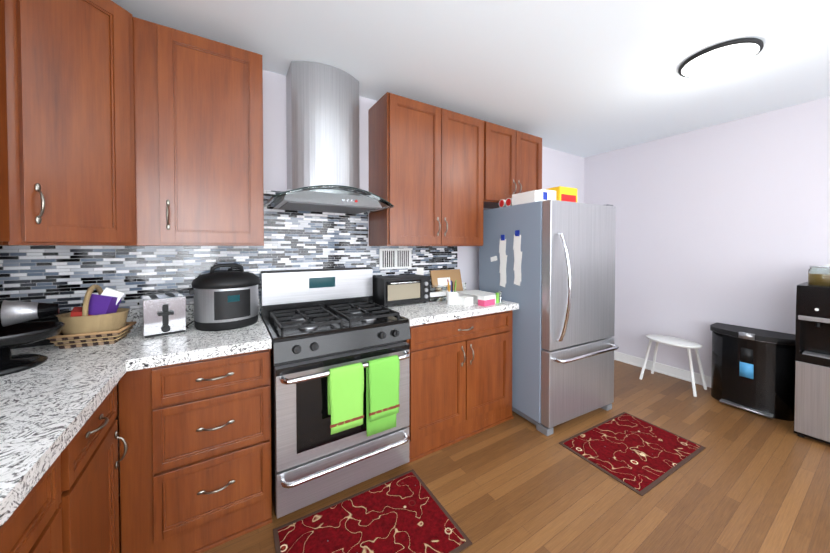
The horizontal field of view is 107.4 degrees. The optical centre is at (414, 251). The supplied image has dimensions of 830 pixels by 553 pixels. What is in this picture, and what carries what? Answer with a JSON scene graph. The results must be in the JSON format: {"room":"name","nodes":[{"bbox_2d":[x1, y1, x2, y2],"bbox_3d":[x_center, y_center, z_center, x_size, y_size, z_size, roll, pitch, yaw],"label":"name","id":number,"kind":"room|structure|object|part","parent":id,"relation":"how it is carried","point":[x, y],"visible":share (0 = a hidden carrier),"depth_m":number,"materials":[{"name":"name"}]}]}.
{"room":"kitchen","nodes":[
{"label":"kitchen","id":0,"kind":"room"},
{"bbox_2d":[115,70,583,495],"bbox_3d":[0.074,0.053,2.749,5.180,2.530,0.100,-1,1,-32],"label":"wall","id":1,"kind":"structure","parent":0,"point":[562,169],"depth_m":2.37,"materials":[{"name":"white paint"}]},
{"bbox_2d":[0,0,135,245],"bbox_3d":[-1.590,-0.562,1.287,0.619,1.070,0.619,-1,1,-32],"label":"upper cabinet","id":2,"kind":"object","parent":1,"relation":"attached to","point":[70,116],"visible":1,"depth_m":1.20,"materials":[{"name":"brown wood"}]},
{"bbox_2d":[132,16,263,245],"bbox_3d":[-1.163,-0.569,1.689,0.553,1.070,0.383,-1,1,-32],"label":"upper cabinet","id":3,"kind":"object","parent":1,"relation":"attached to","point":[198,125],"visible":1,"depth_m":1.55,"materials":[{"name":"brown wood"}]},
{"bbox_2d":[264,61,393,213],"bbox_3d":[-0.555,-0.739,1.988,0.739,0.912,0.494,-1,1,-32],"label":"range hood","id":4,"kind":"object","parent":1,"relation":"attached to","point":[322,113],"visible":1,"depth_m":1.94,"materials":[{"name":"silver metal"}]},
{"bbox_3d":[-0.556,-0.341,1.996,0.732,0.090,0.491,-1,1,-32],"label":"glass","id":5,"kind":"part","parent":4,"relation":"part of","materials":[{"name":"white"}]},
{"bbox_2d":[368,92,483,245],"bbox_3d":[0.121,-0.582,2.481,0.910,1.070,0.383,-1,1,-32],"label":"upper cabinet","id":6,"kind":"object","parent":1,"relation":"attached to","point":[426,170],"visible":1,"depth_m":2.30,"materials":[{"name":"brown wood"}]},
{"bbox_2d":[483,121,541,208],"bbox_3d":[0.843,-0.782,2.923,0.780,0.685,0.383,-1,1,-32],"label":"upper cabinet","id":7,"kind":"object","parent":1,"relation":"attached to","point":[512,161],"visible":0.71,"depth_m":2.75,"materials":[{"name":"brown wood"}]},
{"bbox_2d":[111,0,829,157],"bbox_3d":[1.308,-1.203,0.728,5.180,0.050,4.800,-1,1,-32],"label":"ceiling","id":8,"kind":"structure","parent":0,"point":[584,78],"depth_m":1.83,"materials":[{"name":"white paint"}]},
{"bbox_2d":[678,38,763,77],"bbox_3d":[1.868,-1.183,1.878,0.370,0.028,0.370,-1,1,-32],"label":"recessed light","id":9,"kind":"object","parent":8,"relation":"in","point":[721,57],"visible":1,"depth_m":1.84,"materials":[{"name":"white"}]},
{"bbox_2d":[119,360,829,552],"bbox_3d":[1.308,1.376,0.771,5.180,0.050,4.800,-1,1,-32],"label":"floor","id":10,"kind":"structure","parent":0,"point":[744,481],"depth_m":1.71,"materials":[{"name":"brown wood"}]},
{"bbox_2d":[0,454,61,552],"bbox_3d":[-0.919,0.924,0.256,0.654,0.874,0.917,-1,1,-32],"label":"base cabinet","id":11,"kind":"object","parent":10,"relation":"on","point":[33,523],"visible":0.71,"depth_m":0.69,"materials":[{"name":"brown wood"}]},
{"bbox_2d":[0,309,139,527],"bbox_3d":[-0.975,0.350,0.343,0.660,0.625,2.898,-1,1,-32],"label":"countertop","id":12,"kind":"structure","parent":11,"relation":"on","point":[50,405],"depth_m":0.88,"materials":[{"name":"stone"}]},
{"bbox_2d":[0,300,64,375],"bbox_3d":[-1.525,0.200,1.092,0.355,0.450,0.240,-1,1,-44],"label":"juicer","id":13,"kind":"object","parent":12,"relation":"on","point":[13,333],"visible":1,"depth_m":1.12,"materials":[{"name":"black plastic"}]},
{"bbox_2d":[11,309,68,348],"bbox_3d":[-1.787,0.337,1.399,0.310,0.166,0.200,-1,1,-32],"label":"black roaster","id":14,"kind":"object","parent":12,"relation":"on","point":[50,318],"visible":0.06,"depth_m":1.37,"materials":[{"name":"black metal"}]},
{"bbox_2d":[47,284,136,348],"bbox_3d":[-1.485,0.285,1.414,0.246,0.270,0.192,0,1,-25],"label":"basket tray","id":15,"kind":"object","parent":12,"relation":"on","point":[99,319],"visible":1,"depth_m":1.37,"materials":[{"name":"brown wicker"}]},
{"bbox_2d":[57,384,127,552],"bbox_3d":[-1.289,0.914,0.856,0.654,0.874,0.485,-1,1,-32],"label":"base cabinet","id":16,"kind":"object","parent":10,"relation":"on","point":[89,505],"visible":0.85,"depth_m":0.98,"materials":[{"name":"brown wood"}]},
{"bbox_2d":[118,349,271,552],"bbox_3d":[-1.094,0.902,1.603,0.553,0.874,0.646,-1,1,-32],"label":"drawers","id":17,"kind":"object","parent":10,"relation":"on","point":[195,470],"visible":0.98,"depth_m":1.34,"materials":[{"name":"brown wood"}]},
{"bbox_2d":[136,299,271,369],"bbox_3d":[-1.072,0.390,1.608,0.501,0.145,0.643,-1,1,-32],"label":"countertop","id":18,"kind":"structure","parent":17,"relation":"on","point":[193,344],"depth_m":1.42,"materials":[{"name":"stone"}]},
{"bbox_2d":[139,292,185,337],"bbox_3d":[-1.326,0.324,1.602,0.270,0.186,0.165,1,1,44],"label":"toaster","id":19,"kind":"object","parent":18,"relation":"on","point":[161,314],"visible":1,"depth_m":1.53,"materials":[{"name":"silver metal"}]},
{"bbox_2d":[189,263,261,330],"bbox_3d":[-1.075,0.240,1.749,0.350,0.348,0.334,-1,1,-42],"label":"pressure cooker","id":20,"kind":"object","parent":18,"relation":"on","point":[226,300],"visible":1,"depth_m":1.62,"materials":[{"name":"black"}]},
{"bbox_2d":[261,267,410,518],"bbox_3d":[-0.494,0.730,1.892,0.762,1.205,0.723,-1,1,-32],"label":"range","id":21,"kind":"object","parent":10,"relation":"on","point":[340,352],"visible":1,"depth_m":1.65,"materials":[{"name":"silver metal"}]},
{"bbox_2d":[273,469,471,552],"bbox_3d":[-0.210,1.336,1.431,0.780,0.009,0.540,-1,1,-31],"label":"area rug","id":22,"kind":"object","parent":10,"relation":"on","point":[406,512],"visible":1,"depth_m":1.48,"materials":[{"name":"red fabric"}]},
{"bbox_2d":[406,310,512,462],"bbox_3d":[0.220,0.888,2.408,0.975,0.874,0.654,-1,1,-32],"label":"base cabinet","id":23,"kind":"object","parent":10,"relation":"on","point":[460,379],"visible":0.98,"depth_m":2.12,"materials":[{"name":"brown wood"}]},
{"bbox_2d":[373,283,518,325],"bbox_3d":[0.225,0.376,2.408,0.998,0.145,0.643,-1,1,-32],"label":"countertop","id":24,"kind":"structure","parent":23,"relation":"on","point":[420,313],"depth_m":2.16,"materials":[{"name":"stone"}]},
{"bbox_2d":[373,274,429,306],"bbox_3d":[-0.103,0.299,2.393,0.400,0.210,0.267,-1,1,-32],"label":"toaster oven","id":25,"kind":"object","parent":24,"relation":"on","point":[391,290],"visible":1,"depth_m":2.30,"materials":[{"name":"black metal"}]},
{"bbox_2d":[428,285,446,301],"bbox_3d":[0.159,0.343,2.530,0.170,0.116,0.130,-1,1,-32],"label":"containers","id":26,"kind":"object","parent":24,"relation":"on","point":[437,293],"visible":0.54,"depth_m":2.47,"materials":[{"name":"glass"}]},
{"bbox_2d":[430,269,462,290],"bbox_3d":[0.290,0.280,2.737,0.330,0.236,0.070,-1,1,-32],"label":"bulletin board","id":27,"kind":"object","parent":24,"relation":"on","point":[439,277],"visible":0.64,"depth_m":2.74,"materials":[{"name":"brown cardboard"}]},
{"bbox_2d":[446,279,458,304],"bbox_3d":[0.299,0.309,2.363,0.116,0.190,0.084,-1,1,-32],"label":"cup","id":28,"kind":"object","parent":24,"relation":"on","point":[451,297],"visible":0.96,"depth_m":2.33,"materials":[{"name":"white ceramic"}]},
{"bbox_2d":[457,296,472,305],"bbox_3d":[0.385,0.375,2.336,0.091,0.060,0.082,-1,1,-41],"label":"box","id":29,"kind":"object","parent":24,"relation":"on","point":[462,300],"depth_m":2.31,"materials":[{"name":"white cardboard"}]},
{"bbox_2d":[457,290,494,302],"bbox_3d":[0.532,0.373,2.591,0.237,0.055,0.307,-1,1,-32],"label":"paper stack","id":30,"kind":"object","parent":24,"relation":"on","point":[474,294],"visible":0.44,"depth_m":2.57,"materials":[{"name":"white paper"}]},
{"bbox_2d":[478,291,501,306],"bbox_3d":[0.593,0.359,2.368,0.254,0.090,0.062,-1,1,-41],"label":"box","id":31,"kind":"object","parent":24,"relation":"on","point":[484,300],"depth_m":2.31,"materials":[{"name":"multicoloured"}]},
{"bbox_2d":[479,186,618,435],"bbox_3d":[1.145,0.397,2.644,0.816,1.846,0.869,-1,1,-28],"label":"fridge","id":32,"kind":"object","parent":10,"relation":"on","point":[547,260],"visible":0.94,"depth_m":2.34,"materials":[{"name":"silver metal"}]},
{"bbox_2d":[559,412,705,495],"bbox_3d":[1.482,1.325,2.088,0.830,0.009,0.510,-1,1,-29],"label":"area rug","id":33,"kind":"object","parent":10,"relation":"on","point":[640,457],"visible":1,"depth_m":2.03,"materials":[{"name":"red"}]},
{"bbox_2d":[639,334,706,396],"bbox_3d":[2.556,1.093,3.029,0.294,0.446,0.455,-1,1,-32],"label":"stool","id":34,"kind":"object","parent":10,"relation":"on","point":[672,341],"visible":1,"depth_m":2.94,"materials":[{"name":"white plastic"}]},
{"bbox_2d":[710,322,794,420],"bbox_3d":[2.862,0.996,2.599,0.340,0.650,0.514,-1,1,-32],"label":"trash can","id":35,"kind":"object","parent":10,"relation":"on","point":[753,370],"visible":0.9,"depth_m":2.50,"materials":[{"name":"black plastic"}]},
{"bbox_2d":[794,264,829,443],"bbox_3d":[2.979,0.704,2.155,0.394,1.249,0.323,-1,1,-32],"label":"water dispenser","id":36,"kind":"object","parent":10,"relation":"on","point":[812,384],"visible":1,"depth_m":2.15,"materials":[{"name":"black plastic"}]},
{"bbox_2d":[584,97,829,376],"bbox_3d":[3.470,0.064,2.083,0.100,2.530,4.600,-1,1,-32],"label":"wall","id":37,"kind":"structure","parent":0,"point":[727,223],"depth_m":2.93,"materials":[{"name":"white paint"}]},
{"bbox_2d":[614,351,710,387],"bbox_3d":[3.418,1.280,2.071,0.022,0.100,4.600,-1,1,-32],"label":"baseboard","id":38,"kind":"structure","parent":37,"relation":"attached to","point":[679,373],"depth_m":3.25,"materials":[{"name":"white paint"}]},
{"bbox_3d":[-0.853,0.109,-0.584,0.100,2.530,4.600,-1,1,-32],"label":"wall","id":39,"kind":"structure","parent":0,"visible":0},
{"bbox_2d":[0,0,9,244],"bbox_3d":[-1.295,-0.551,0.584,0.383,1.070,0.900,-1,1,-32],"label":"upper cabinet","id":40,"kind":"object","parent":39,"relation":"attached to","point":[4,213],"visible":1,"depth_m":1.02,"materials":[{"name":"brown wood"}]},
{"bbox_2d":[0,190,456,315],"bbox_3d":[-0.795,0.058,2.150,2.810,0.940,0.005,-1,1,-32],"label":"tile backsplash","id":41,"kind":"structure","parent":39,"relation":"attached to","point":[65,277],"depth_m":1.81,"materials":[{"name":"tile"}]},
{"bbox_2d":[379,248,411,269],"bbox_3d":[-0.158,0.057,2.535,0.300,0.170,0.006,-1,1,-32],"label":"air vent grille","id":42,"kind":"object","parent":41,"relation":"attached to","point":[395,258],"visible":1,"depth_m":2.53,"materials":[{"name":"white metal"}]},
{"bbox_2d":[417,268,423,274],"bbox_3d":[0.046,0.195,2.664,0.070,0.114,0.006,-1,1,-32],"label":"electrical outlet","id":43,"kind":"object","parent":41,"relation":"attached to","point":[420,271],"visible":0.65,"depth_m":2.66,"materials":[{"name":"white plastic"}]}
]}

